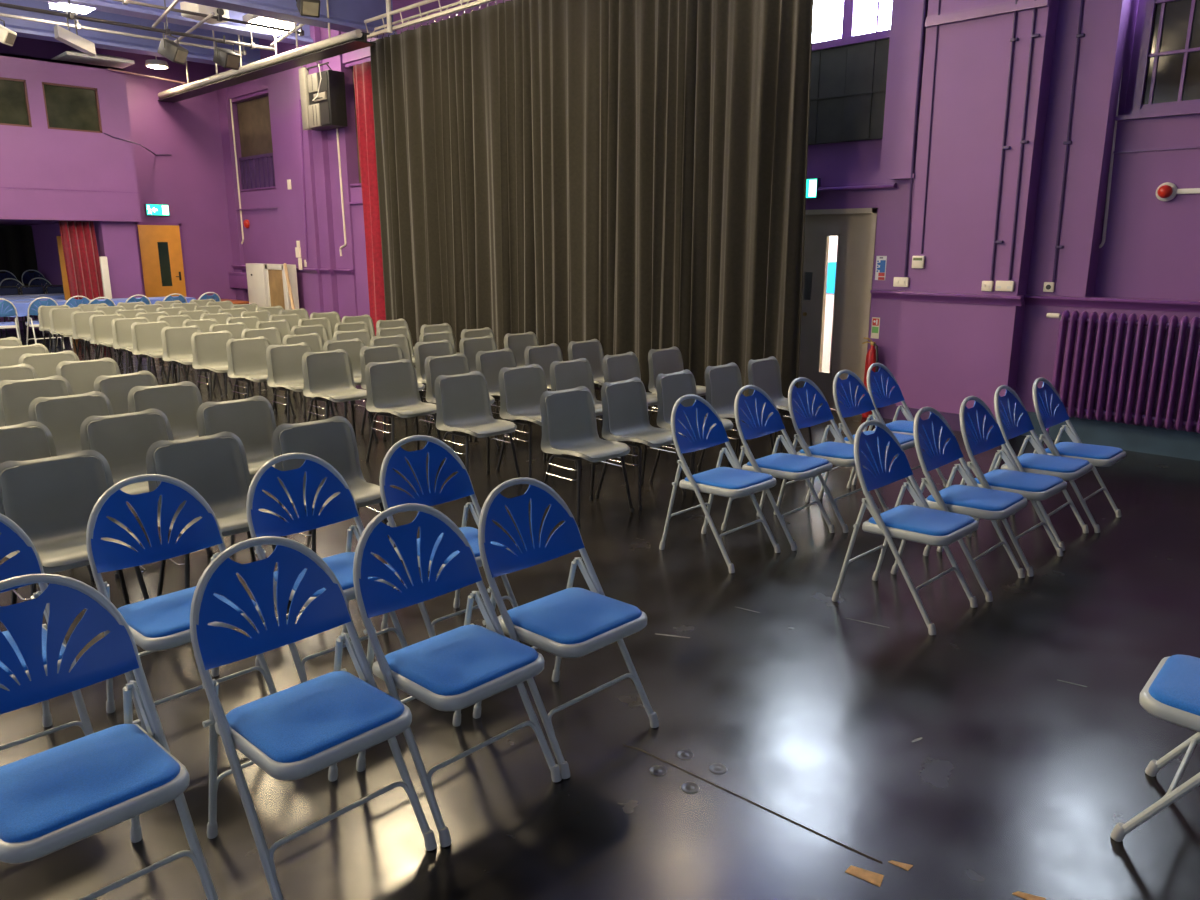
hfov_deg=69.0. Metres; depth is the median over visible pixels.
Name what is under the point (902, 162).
trim
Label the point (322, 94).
speaker
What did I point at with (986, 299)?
trim
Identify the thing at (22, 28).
beam
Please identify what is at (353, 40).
beam
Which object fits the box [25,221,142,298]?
wall
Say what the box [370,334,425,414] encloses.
plastic chair
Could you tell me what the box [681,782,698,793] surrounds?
stud
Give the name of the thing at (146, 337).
plastic chair
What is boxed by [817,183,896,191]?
trim
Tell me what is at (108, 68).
pipe
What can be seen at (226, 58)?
spotlight
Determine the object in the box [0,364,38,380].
plastic chair
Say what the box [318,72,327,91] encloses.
grille
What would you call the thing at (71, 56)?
ceiling light
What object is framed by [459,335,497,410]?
plastic chair
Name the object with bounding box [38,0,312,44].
beam
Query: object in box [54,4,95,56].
floodlight
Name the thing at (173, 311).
plastic chair
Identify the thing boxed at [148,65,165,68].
diffuser
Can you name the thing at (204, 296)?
folding chair
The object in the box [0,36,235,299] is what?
wall
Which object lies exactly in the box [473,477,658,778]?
folding chair
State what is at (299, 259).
switch
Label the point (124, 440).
plastic chair
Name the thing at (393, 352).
plastic chair
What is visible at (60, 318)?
plastic chair
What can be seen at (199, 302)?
plastic chair
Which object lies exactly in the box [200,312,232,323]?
plastic chair
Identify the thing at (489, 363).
plastic chair
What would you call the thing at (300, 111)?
conduit
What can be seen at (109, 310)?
plastic chair
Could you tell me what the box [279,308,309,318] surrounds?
plastic chair
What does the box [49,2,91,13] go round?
ceiling light
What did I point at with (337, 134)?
conduit
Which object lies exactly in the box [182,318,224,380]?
plastic chair
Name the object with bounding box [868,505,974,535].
seat cushion
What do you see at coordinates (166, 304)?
plastic chair
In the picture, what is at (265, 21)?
diffuser
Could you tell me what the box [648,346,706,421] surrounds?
plastic chair
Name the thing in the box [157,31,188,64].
spotlight
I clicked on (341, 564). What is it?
seat cushion
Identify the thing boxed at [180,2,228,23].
ceiling light
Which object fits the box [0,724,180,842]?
seat cushion
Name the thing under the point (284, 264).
batten
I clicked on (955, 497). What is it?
seat cushion
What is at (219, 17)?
bar
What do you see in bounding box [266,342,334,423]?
plastic chair
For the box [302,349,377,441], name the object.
plastic chair
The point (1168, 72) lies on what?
window
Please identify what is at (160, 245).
door
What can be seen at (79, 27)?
bar
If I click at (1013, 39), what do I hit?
conduit
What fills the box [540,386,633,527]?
plastic chair
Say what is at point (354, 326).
plastic chair
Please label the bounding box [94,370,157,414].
plastic chair
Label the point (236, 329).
plastic chair
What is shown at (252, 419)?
plastic chair
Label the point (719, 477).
seat cushion
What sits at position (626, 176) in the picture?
stage curtain
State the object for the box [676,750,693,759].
stud
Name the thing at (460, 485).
folding chair
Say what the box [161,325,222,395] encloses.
plastic chair
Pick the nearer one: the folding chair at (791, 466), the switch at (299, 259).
the folding chair at (791, 466)
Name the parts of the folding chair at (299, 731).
leg, backrest, leg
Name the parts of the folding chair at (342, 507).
backrest, leg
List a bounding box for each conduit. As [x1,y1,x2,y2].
[230,99,243,243]
[299,100,307,261]
[336,128,346,255]
[904,0,925,276]
[921,0,939,253]
[990,0,1018,279]
[1008,0,1039,279]
[1052,0,1084,281]
[1099,68,1122,247]
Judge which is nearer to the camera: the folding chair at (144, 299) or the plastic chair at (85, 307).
the plastic chair at (85, 307)
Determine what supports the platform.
on the floor
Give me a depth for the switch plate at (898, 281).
8.39 m
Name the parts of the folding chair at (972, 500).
leg, backrest, leg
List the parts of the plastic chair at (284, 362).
leg, under frame, leg, leg, leg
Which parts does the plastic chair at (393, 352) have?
leg, leg, leg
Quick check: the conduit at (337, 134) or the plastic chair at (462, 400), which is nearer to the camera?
the plastic chair at (462, 400)
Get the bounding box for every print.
[872,318,878,325]
[872,327,878,332]
[877,260,885,272]
[878,273,884,279]
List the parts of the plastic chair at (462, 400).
leg, leg, under frame, leg, leg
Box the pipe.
[108,68,185,83]
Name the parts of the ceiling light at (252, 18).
frame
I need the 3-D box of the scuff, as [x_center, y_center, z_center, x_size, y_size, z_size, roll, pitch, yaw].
[0.324,0.831,3.907,0.159,0.001,0.012,4,14,17]
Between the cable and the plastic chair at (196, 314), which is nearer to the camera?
the plastic chair at (196, 314)
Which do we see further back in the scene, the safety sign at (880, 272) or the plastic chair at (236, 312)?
the plastic chair at (236, 312)
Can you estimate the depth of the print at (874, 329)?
8.78 m
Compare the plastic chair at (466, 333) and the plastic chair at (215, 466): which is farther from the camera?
the plastic chair at (466, 333)
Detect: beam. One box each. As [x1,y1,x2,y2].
[0,0,260,66]
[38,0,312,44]
[158,0,375,102]
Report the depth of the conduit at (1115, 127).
7.46 m
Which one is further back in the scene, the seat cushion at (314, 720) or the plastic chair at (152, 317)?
the plastic chair at (152, 317)
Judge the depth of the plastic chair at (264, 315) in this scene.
12.35 m
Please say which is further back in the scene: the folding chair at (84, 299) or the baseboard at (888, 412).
the folding chair at (84, 299)
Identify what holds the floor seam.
on the floor
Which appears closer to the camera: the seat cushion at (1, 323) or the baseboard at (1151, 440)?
the baseboard at (1151, 440)
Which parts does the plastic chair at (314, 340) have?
leg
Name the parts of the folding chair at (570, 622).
leg, backrest, leg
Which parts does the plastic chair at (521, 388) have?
leg, under frame, leg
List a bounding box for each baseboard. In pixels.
[877,404,996,434]
[1018,411,1199,460]
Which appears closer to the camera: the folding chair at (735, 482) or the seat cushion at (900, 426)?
the folding chair at (735, 482)
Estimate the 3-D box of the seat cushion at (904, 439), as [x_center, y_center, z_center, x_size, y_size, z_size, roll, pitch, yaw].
[1.881,-0.080,5.852,0.378,0.044,0.380,13,18,43]
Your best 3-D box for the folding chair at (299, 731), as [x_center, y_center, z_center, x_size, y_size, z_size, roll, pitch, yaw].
[-0.824,0.723,2.447,0.541,0.880,0.473,12,18,42]
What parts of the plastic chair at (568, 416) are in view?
leg, leg, under frame, leg, leg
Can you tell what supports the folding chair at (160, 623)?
on the floor
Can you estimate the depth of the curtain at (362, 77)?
14.12 m
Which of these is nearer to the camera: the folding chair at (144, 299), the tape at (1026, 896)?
the tape at (1026, 896)
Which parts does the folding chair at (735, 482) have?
leg, backrest, leg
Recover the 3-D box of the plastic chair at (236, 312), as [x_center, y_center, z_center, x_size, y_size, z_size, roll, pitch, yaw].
[-5.261,-1.670,12.785,0.508,0.791,0.442,-13,18,-43]
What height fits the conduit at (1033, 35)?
2.500 m
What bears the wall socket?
attached to the wall at (939, 355)
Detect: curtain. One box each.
[0,225,38,294]
[59,221,103,299]
[353,61,385,335]
[370,0,813,416]
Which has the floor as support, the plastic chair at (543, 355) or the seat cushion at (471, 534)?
the plastic chair at (543, 355)
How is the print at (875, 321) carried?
on the sign at (875, 321)
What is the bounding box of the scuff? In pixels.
[657,634,689,637]
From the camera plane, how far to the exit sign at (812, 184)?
8.94 m
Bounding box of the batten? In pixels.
[283,263,294,308]
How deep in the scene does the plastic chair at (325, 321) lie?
11.20 m
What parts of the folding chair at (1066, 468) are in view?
leg, backrest, leg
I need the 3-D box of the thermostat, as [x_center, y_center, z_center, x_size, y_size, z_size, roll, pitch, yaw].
[3.008,-1.777,8.254,0.115,0.115,0.032,13,18,43]
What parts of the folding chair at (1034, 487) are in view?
backrest, leg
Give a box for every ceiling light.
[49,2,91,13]
[52,50,134,68]
[145,56,168,68]
[242,14,296,34]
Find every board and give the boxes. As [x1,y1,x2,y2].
[99,257,111,298]
[808,38,889,144]
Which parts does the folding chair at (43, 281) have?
backrest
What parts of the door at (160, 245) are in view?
glass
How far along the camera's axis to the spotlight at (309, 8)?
11.08 m
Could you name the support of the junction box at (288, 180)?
attached to the wall at (939, 355)
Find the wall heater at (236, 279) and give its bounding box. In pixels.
[228,272,247,288]
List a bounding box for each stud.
[649,765,666,775]
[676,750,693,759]
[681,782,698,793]
[709,763,726,773]
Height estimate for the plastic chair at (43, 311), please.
0.791 m
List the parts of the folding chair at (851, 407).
leg, backrest, leg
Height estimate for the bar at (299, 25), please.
0.074 m
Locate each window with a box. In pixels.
[0,77,31,126]
[42,82,101,132]
[232,89,275,190]
[345,57,370,186]
[812,0,891,50]
[822,236,837,371]
[1130,0,1199,114]
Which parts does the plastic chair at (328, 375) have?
leg, leg, under frame, leg, leg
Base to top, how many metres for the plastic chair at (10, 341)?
0.801 m
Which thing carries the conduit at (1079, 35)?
attached to the wall at (939, 355)
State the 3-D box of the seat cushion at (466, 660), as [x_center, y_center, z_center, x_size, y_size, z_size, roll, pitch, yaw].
[-0.435,0.647,2.730,0.378,0.044,0.380,13,18,43]
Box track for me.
[364,0,511,41]
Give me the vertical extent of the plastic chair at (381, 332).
0.801 m
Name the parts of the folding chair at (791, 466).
leg, backrest, leg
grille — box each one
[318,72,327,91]
[319,101,329,124]
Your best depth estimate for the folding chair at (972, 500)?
4.48 m
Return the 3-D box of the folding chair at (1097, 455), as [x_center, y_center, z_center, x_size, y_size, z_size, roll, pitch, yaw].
[3.010,0.002,5.554,0.541,0.880,0.473,13,18,43]
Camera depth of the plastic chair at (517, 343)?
9.26 m
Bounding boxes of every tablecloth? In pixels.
[0,293,64,299]
[0,297,55,301]
[1,300,73,316]
[75,296,195,305]
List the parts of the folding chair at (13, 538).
backrest, leg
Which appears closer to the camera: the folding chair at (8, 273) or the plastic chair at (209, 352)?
the plastic chair at (209, 352)
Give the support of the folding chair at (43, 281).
on the platform
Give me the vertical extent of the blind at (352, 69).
1.920 m
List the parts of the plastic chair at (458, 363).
leg, leg, leg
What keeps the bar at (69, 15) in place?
hanging from the ceiling
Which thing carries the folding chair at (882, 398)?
on the floor
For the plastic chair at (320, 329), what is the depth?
10.15 m
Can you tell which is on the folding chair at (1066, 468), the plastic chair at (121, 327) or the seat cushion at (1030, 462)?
the seat cushion at (1030, 462)
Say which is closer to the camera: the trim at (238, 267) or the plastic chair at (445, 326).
the plastic chair at (445, 326)
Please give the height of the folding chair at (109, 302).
0.862 m
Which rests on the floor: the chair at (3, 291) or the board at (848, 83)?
the chair at (3, 291)
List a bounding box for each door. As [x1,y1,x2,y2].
[56,236,70,299]
[135,222,188,296]
[798,208,877,414]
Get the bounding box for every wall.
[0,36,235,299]
[0,52,141,224]
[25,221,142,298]
[215,0,1199,431]
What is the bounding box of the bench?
[215,299,248,303]
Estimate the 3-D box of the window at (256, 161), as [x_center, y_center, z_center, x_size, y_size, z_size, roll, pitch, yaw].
[-6.903,-6.187,17.615,1.910,1.840,0.160,13,18,43]
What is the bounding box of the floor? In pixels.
[0,329,1199,899]
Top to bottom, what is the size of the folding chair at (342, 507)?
0.880 m
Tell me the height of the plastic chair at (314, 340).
0.801 m
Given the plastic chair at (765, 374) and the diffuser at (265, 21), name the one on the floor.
the plastic chair at (765, 374)
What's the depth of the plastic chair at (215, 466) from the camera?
4.23 m
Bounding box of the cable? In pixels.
[104,132,171,154]
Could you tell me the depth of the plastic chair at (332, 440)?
4.62 m
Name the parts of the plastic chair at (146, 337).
under frame, leg, leg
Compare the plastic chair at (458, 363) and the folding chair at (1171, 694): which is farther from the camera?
the plastic chair at (458, 363)
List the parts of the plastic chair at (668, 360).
leg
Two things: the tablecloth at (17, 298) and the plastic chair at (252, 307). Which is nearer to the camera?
the plastic chair at (252, 307)
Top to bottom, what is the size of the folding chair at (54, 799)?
0.880 m
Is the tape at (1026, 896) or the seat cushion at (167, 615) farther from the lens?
the seat cushion at (167, 615)
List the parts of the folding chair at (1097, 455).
backrest, leg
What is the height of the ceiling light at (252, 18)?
0.700 m
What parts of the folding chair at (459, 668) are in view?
leg, backrest, leg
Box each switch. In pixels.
[298,258,302,269]
[1043,282,1054,291]
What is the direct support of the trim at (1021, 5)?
attached to the wall at (939, 355)
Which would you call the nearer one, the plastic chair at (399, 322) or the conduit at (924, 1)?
the conduit at (924, 1)
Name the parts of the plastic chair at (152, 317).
leg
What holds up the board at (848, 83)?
attached to the wall at (939, 355)
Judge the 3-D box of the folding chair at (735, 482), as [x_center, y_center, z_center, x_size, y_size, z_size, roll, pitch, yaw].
[0.676,0.154,4.890,0.541,0.880,0.473,13,18,43]
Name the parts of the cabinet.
door, frame, panel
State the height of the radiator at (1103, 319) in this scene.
1.165 m
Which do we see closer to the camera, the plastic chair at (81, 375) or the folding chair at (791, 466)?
the folding chair at (791, 466)
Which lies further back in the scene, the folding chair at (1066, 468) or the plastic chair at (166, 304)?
the plastic chair at (166, 304)
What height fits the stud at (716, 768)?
0.003 m
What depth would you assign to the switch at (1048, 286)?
7.69 m
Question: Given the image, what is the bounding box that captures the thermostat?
[912,256,924,267]
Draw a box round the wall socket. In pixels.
[995,281,1014,291]
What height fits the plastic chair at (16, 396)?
0.801 m
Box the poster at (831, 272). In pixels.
[826,262,835,292]
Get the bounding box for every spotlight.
[0,19,16,45]
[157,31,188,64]
[213,35,240,69]
[296,0,319,17]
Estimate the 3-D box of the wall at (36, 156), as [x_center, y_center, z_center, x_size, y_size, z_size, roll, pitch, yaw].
[-15.390,-5.030,13.652,6.200,2.675,13.070,13,18,43]
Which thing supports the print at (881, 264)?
on the safety sign at (880, 272)
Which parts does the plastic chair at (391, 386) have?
leg, leg, under frame, leg, leg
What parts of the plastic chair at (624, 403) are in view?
leg, under frame, leg, leg, leg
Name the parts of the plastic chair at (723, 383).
leg, leg, leg, leg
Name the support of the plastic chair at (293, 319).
on the floor
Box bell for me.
[243,219,249,227]
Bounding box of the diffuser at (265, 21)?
[247,18,293,34]
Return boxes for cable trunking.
[1176,188,1199,193]
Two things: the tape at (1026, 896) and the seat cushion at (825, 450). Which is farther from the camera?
the seat cushion at (825, 450)
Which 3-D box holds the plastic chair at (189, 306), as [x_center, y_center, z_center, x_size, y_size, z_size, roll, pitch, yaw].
[-6.550,-1.960,14.015,0.442,0.791,0.508,12,18,43]
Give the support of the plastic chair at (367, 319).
on the floor
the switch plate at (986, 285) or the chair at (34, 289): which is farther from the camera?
the chair at (34, 289)
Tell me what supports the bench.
on the floor
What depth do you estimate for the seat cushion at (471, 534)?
3.71 m
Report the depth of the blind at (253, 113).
17.70 m
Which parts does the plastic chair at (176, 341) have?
leg, under frame, leg, leg, leg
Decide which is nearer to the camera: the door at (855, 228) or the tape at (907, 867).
the tape at (907, 867)
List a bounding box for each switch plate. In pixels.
[893,277,908,286]
[981,281,993,290]
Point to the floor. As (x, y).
(1019, 777)
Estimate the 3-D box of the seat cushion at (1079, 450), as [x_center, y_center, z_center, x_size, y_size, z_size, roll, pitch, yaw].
[3.051,0.002,5.512,0.378,0.044,0.380,13,18,43]
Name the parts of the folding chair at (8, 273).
backrest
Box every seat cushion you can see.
[0,322,14,325]
[0,627,64,674]
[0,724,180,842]
[118,586,255,637]
[226,671,404,762]
[273,552,394,596]
[385,625,537,695]
[417,527,506,563]
[501,587,641,643]
[684,467,772,488]
[747,453,828,472]
[799,442,869,458]
[844,431,913,445]
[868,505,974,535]
[886,420,940,432]
[927,485,1023,510]
[974,469,1062,491]
[1005,453,1088,472]
[1045,442,1122,458]
[1149,655,1199,715]
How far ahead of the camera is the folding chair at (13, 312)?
14.03 m
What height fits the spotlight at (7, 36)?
0.422 m
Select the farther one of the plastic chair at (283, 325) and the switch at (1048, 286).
the plastic chair at (283, 325)
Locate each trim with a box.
[0,187,137,192]
[179,0,396,38]
[231,202,362,274]
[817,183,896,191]
[870,290,1199,312]
[889,0,927,179]
[925,0,1199,152]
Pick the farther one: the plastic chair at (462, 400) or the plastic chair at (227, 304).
the plastic chair at (227, 304)
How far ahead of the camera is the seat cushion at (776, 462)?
5.11 m
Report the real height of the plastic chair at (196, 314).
0.791 m
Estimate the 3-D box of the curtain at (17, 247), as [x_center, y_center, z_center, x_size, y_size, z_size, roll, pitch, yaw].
[-14.094,-3.726,17.962,0.142,1.785,4.468,13,18,43]
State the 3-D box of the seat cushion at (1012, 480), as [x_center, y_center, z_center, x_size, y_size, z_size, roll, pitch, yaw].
[2.301,0.165,4.809,0.380,0.044,0.378,-13,18,-43]
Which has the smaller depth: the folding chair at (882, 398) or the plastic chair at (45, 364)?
the folding chair at (882, 398)
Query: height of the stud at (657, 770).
0.003 m
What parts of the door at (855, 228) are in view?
push plate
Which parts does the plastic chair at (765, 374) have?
leg, leg, under frame, leg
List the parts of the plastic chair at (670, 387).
leg, leg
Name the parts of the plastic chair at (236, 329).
leg, leg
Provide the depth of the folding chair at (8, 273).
18.56 m
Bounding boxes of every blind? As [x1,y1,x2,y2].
[237,96,272,156]
[352,69,360,182]
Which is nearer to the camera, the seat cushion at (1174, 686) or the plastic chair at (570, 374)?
the seat cushion at (1174, 686)
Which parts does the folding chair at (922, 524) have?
leg, backrest, leg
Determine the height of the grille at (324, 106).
0.342 m
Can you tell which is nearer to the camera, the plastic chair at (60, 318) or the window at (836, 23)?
the window at (836, 23)
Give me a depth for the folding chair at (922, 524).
4.13 m
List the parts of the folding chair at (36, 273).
backrest, frame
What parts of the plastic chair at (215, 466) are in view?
leg, leg, leg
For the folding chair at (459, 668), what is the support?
on the floor
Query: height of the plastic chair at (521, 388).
0.801 m
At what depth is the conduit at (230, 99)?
18.23 m
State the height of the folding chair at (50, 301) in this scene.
0.862 m
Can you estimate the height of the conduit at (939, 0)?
2.443 m
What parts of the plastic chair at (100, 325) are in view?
leg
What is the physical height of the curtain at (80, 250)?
2.075 m
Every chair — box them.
[0,270,20,293]
[0,278,34,321]
[0,286,26,332]
[0,298,21,342]
[0,337,22,345]
[0,343,48,366]
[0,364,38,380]
[0,375,72,426]
[0,421,93,579]
[0,450,149,604]
[0,513,93,750]
[0,574,218,899]
[18,350,79,377]
[20,285,44,330]
[22,270,46,293]
[25,297,64,348]
[28,277,52,319]
[28,391,113,455]
[38,305,83,354]
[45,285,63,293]
[49,307,98,358]
[56,357,120,394]
[63,296,97,347]
[71,310,122,367]
[78,303,122,356]
[80,408,212,578]
[86,474,276,732]
[88,297,115,347]
[89,313,141,370]
[94,305,132,357]
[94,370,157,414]
[111,317,166,379]
[115,308,164,366]
[117,301,145,309]
[125,295,150,304]
[128,381,202,439]
[131,321,188,382]
[134,303,163,312]
[135,311,186,371]
[146,431,289,600]
[155,300,181,307]
[156,306,186,362]
[157,314,197,378]
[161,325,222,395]
[163,293,186,302]
[170,302,198,310]
[177,309,209,368]
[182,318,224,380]
[190,299,215,305]
[190,536,436,899]
[191,330,253,401]
[193,305,221,313]
[197,396,311,545]
[198,292,220,301]
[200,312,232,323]
[206,300,232,308]
[209,322,266,394]
[218,307,247,316]
[226,316,259,381]
[226,336,295,417]
[231,303,258,311]
[241,310,271,320]
[241,327,302,399]
[246,453,407,682]
[256,306,283,314]
[256,319,291,388]
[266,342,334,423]
[269,313,300,327]
[272,416,389,569]
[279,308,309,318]
[282,333,347,416]
[291,324,328,398]
[298,317,333,340]
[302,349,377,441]
[310,311,340,333]
[323,338,390,421]
[333,329,370,409]
[334,321,369,332]
[341,315,374,337]
[353,503,561,846]
[360,344,428,439]
[365,359,445,470]
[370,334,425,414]
[376,318,413,349]
[376,326,414,364]
[379,435,517,637]
[414,339,454,430]
[419,331,456,396]
[420,323,452,383]
[425,353,499,450]
[434,371,519,496]
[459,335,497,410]
[461,327,494,339]
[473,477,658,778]
[474,348,541,447]
[496,364,576,477]
[504,332,538,366]
[522,343,562,431]
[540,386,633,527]
[546,358,624,468]
[568,339,603,416]
[595,377,685,509]
[601,352,670,454]
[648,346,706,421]
[649,369,733,492]
[659,394,779,572]
[697,362,773,468]
[721,385,834,550]
[741,356,812,452]
[774,377,880,532]
[818,370,914,511]
[832,420,978,634]
[852,363,947,486]
[891,407,1027,601]
[937,396,1066,576]
[976,385,1092,550]
[1013,377,1125,532]
[1111,655,1199,841]
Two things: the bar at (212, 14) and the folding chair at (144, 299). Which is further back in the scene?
the folding chair at (144, 299)
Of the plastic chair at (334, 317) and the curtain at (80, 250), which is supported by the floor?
the plastic chair at (334, 317)
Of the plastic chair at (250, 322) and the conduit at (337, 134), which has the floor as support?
the plastic chair at (250, 322)
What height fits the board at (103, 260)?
1.490 m
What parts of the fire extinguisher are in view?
valve handle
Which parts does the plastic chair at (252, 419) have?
leg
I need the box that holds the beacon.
[1156,182,1176,200]
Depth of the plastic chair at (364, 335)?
9.53 m
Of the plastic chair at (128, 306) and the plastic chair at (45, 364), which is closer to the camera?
the plastic chair at (45, 364)
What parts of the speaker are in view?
panel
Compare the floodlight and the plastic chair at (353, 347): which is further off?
the floodlight
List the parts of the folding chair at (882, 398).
leg, backrest, leg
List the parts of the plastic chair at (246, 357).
leg, under frame, leg, leg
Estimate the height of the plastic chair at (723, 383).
0.801 m
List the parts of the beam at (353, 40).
hanger rod, hanger rod, hanger rod, hanger rod, hanger rod, hanger rod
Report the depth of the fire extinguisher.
8.71 m
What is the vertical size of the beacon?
0.150 m
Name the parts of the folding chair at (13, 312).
backrest, leg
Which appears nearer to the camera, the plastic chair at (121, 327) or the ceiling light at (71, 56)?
the plastic chair at (121, 327)
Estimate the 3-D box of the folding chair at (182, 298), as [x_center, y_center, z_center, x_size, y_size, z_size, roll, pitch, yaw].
[-7.609,-2.358,15.534,0.528,0.862,0.464,12,18,43]
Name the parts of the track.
drop post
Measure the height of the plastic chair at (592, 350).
0.801 m
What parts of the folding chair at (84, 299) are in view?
backrest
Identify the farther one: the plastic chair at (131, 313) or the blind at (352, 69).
the blind at (352, 69)
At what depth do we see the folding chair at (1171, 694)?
2.51 m
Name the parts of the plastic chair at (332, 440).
leg, leg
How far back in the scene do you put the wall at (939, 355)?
7.81 m
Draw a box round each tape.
[845,865,883,886]
[888,860,912,870]
[1012,891,1045,899]
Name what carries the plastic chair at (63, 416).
on the floor
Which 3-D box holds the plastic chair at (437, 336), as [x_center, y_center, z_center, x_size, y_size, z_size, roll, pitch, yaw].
[-1.617,-0.849,9.322,0.447,0.801,0.508,12,18,42]
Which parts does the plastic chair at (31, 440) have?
leg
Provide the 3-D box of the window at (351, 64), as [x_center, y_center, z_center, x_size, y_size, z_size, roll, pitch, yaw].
[-3.703,-5.452,14.537,1.650,2.020,0.200,13,18,43]
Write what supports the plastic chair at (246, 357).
on the floor
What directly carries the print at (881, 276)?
attached to the safety sign at (880, 272)
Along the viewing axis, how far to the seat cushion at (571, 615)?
2.98 m
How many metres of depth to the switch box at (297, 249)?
16.57 m
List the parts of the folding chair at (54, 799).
backrest, leg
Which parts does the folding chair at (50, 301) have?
leg, backrest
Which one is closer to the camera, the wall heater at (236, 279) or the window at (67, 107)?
the window at (67, 107)
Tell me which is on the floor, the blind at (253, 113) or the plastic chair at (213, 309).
the plastic chair at (213, 309)
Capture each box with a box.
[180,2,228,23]
[287,179,291,188]
[295,247,300,257]
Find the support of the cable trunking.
attached to the wall at (939, 355)
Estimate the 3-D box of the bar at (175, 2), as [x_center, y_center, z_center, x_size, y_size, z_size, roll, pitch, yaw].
[-6.161,-6.215,12.405,0.044,0.074,1.924,-10,16,-36]
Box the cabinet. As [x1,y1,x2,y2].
[246,263,298,309]
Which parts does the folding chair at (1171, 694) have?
frame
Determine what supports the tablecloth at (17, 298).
on the folding table
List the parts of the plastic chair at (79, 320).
leg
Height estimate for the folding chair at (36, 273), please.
0.862 m
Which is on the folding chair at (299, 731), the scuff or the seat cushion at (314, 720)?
the seat cushion at (314, 720)
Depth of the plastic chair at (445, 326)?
10.30 m
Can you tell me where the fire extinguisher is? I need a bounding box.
[862,337,877,417]
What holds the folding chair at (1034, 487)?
on the floor
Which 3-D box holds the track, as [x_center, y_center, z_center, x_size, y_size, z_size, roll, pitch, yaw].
[-0.535,-5.895,9.968,8.105,1.164,0.212,13,18,43]
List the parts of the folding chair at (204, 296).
backrest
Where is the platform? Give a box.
[0,315,38,330]
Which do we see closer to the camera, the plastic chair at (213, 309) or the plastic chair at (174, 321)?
the plastic chair at (174, 321)
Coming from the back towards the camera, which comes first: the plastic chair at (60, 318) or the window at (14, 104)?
the window at (14, 104)
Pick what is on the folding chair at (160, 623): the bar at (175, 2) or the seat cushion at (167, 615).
the seat cushion at (167, 615)
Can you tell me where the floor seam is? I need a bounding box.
[623,745,881,862]
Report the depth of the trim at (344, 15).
12.86 m
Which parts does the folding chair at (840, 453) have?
leg, backrest, leg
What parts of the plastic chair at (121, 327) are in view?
leg, leg, leg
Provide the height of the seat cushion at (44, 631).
0.044 m
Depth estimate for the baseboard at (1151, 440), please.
7.44 m
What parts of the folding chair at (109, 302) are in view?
frame, backrest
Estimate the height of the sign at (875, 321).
0.210 m
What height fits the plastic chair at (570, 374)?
0.801 m
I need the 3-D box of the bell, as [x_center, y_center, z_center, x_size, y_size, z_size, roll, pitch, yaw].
[-7.423,-4.740,18.306,0.180,0.180,0.075,13,18,43]
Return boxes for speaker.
[299,62,346,130]
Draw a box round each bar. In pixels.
[0,0,274,50]
[0,13,245,55]
[113,0,303,35]
[152,0,178,27]
[173,12,214,42]
[270,24,304,45]
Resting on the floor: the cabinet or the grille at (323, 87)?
the cabinet
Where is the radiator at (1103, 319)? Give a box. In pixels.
[1046,310,1199,433]
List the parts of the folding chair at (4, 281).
backrest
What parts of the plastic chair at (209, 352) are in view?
under frame, leg, leg, leg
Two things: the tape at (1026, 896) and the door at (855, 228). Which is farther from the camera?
the door at (855, 228)
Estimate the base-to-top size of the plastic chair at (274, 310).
0.791 m
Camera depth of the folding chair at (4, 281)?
18.13 m
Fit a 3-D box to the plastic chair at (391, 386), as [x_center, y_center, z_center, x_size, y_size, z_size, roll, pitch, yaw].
[-1.557,-0.297,6.961,0.508,0.801,0.447,-13,18,-43]
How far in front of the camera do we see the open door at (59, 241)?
16.69 m
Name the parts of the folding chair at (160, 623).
leg, backrest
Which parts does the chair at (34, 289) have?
backrest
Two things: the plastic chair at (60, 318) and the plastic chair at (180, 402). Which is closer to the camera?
the plastic chair at (180, 402)
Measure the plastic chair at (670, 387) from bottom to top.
0.801 m
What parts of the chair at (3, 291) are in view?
backrest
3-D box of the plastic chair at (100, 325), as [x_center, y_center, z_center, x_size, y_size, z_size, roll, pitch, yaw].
[-6.445,-1.399,11.617,0.508,0.791,0.442,-13,18,-43]
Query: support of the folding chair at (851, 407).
on the floor
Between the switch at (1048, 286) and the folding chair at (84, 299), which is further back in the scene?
the folding chair at (84, 299)
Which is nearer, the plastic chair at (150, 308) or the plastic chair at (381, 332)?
the plastic chair at (381, 332)
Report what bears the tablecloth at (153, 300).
on the folding table
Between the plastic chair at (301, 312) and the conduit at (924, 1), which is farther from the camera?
the plastic chair at (301, 312)
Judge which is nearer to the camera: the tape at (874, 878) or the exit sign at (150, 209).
the tape at (874, 878)
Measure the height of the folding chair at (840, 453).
0.880 m
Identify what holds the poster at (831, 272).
attached to the window at (833, 240)
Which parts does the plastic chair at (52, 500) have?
leg, leg, leg, leg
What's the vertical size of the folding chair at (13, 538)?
0.880 m
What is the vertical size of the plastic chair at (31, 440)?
0.801 m
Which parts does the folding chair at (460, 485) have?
leg, backrest, leg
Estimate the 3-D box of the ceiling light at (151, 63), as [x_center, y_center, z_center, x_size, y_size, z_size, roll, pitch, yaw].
[-8.263,-7.538,16.200,0.400,0.830,0.400,13,18,43]
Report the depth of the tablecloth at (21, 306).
14.74 m
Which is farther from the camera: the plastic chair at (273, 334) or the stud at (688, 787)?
the plastic chair at (273, 334)
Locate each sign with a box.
[144,204,169,215]
[806,178,820,198]
[871,317,879,338]
[875,256,886,279]
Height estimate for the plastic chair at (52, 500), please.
0.801 m
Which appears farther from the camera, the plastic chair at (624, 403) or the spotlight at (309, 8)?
the spotlight at (309, 8)
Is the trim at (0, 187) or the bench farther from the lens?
the bench
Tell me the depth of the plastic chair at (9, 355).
8.05 m
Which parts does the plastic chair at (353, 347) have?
leg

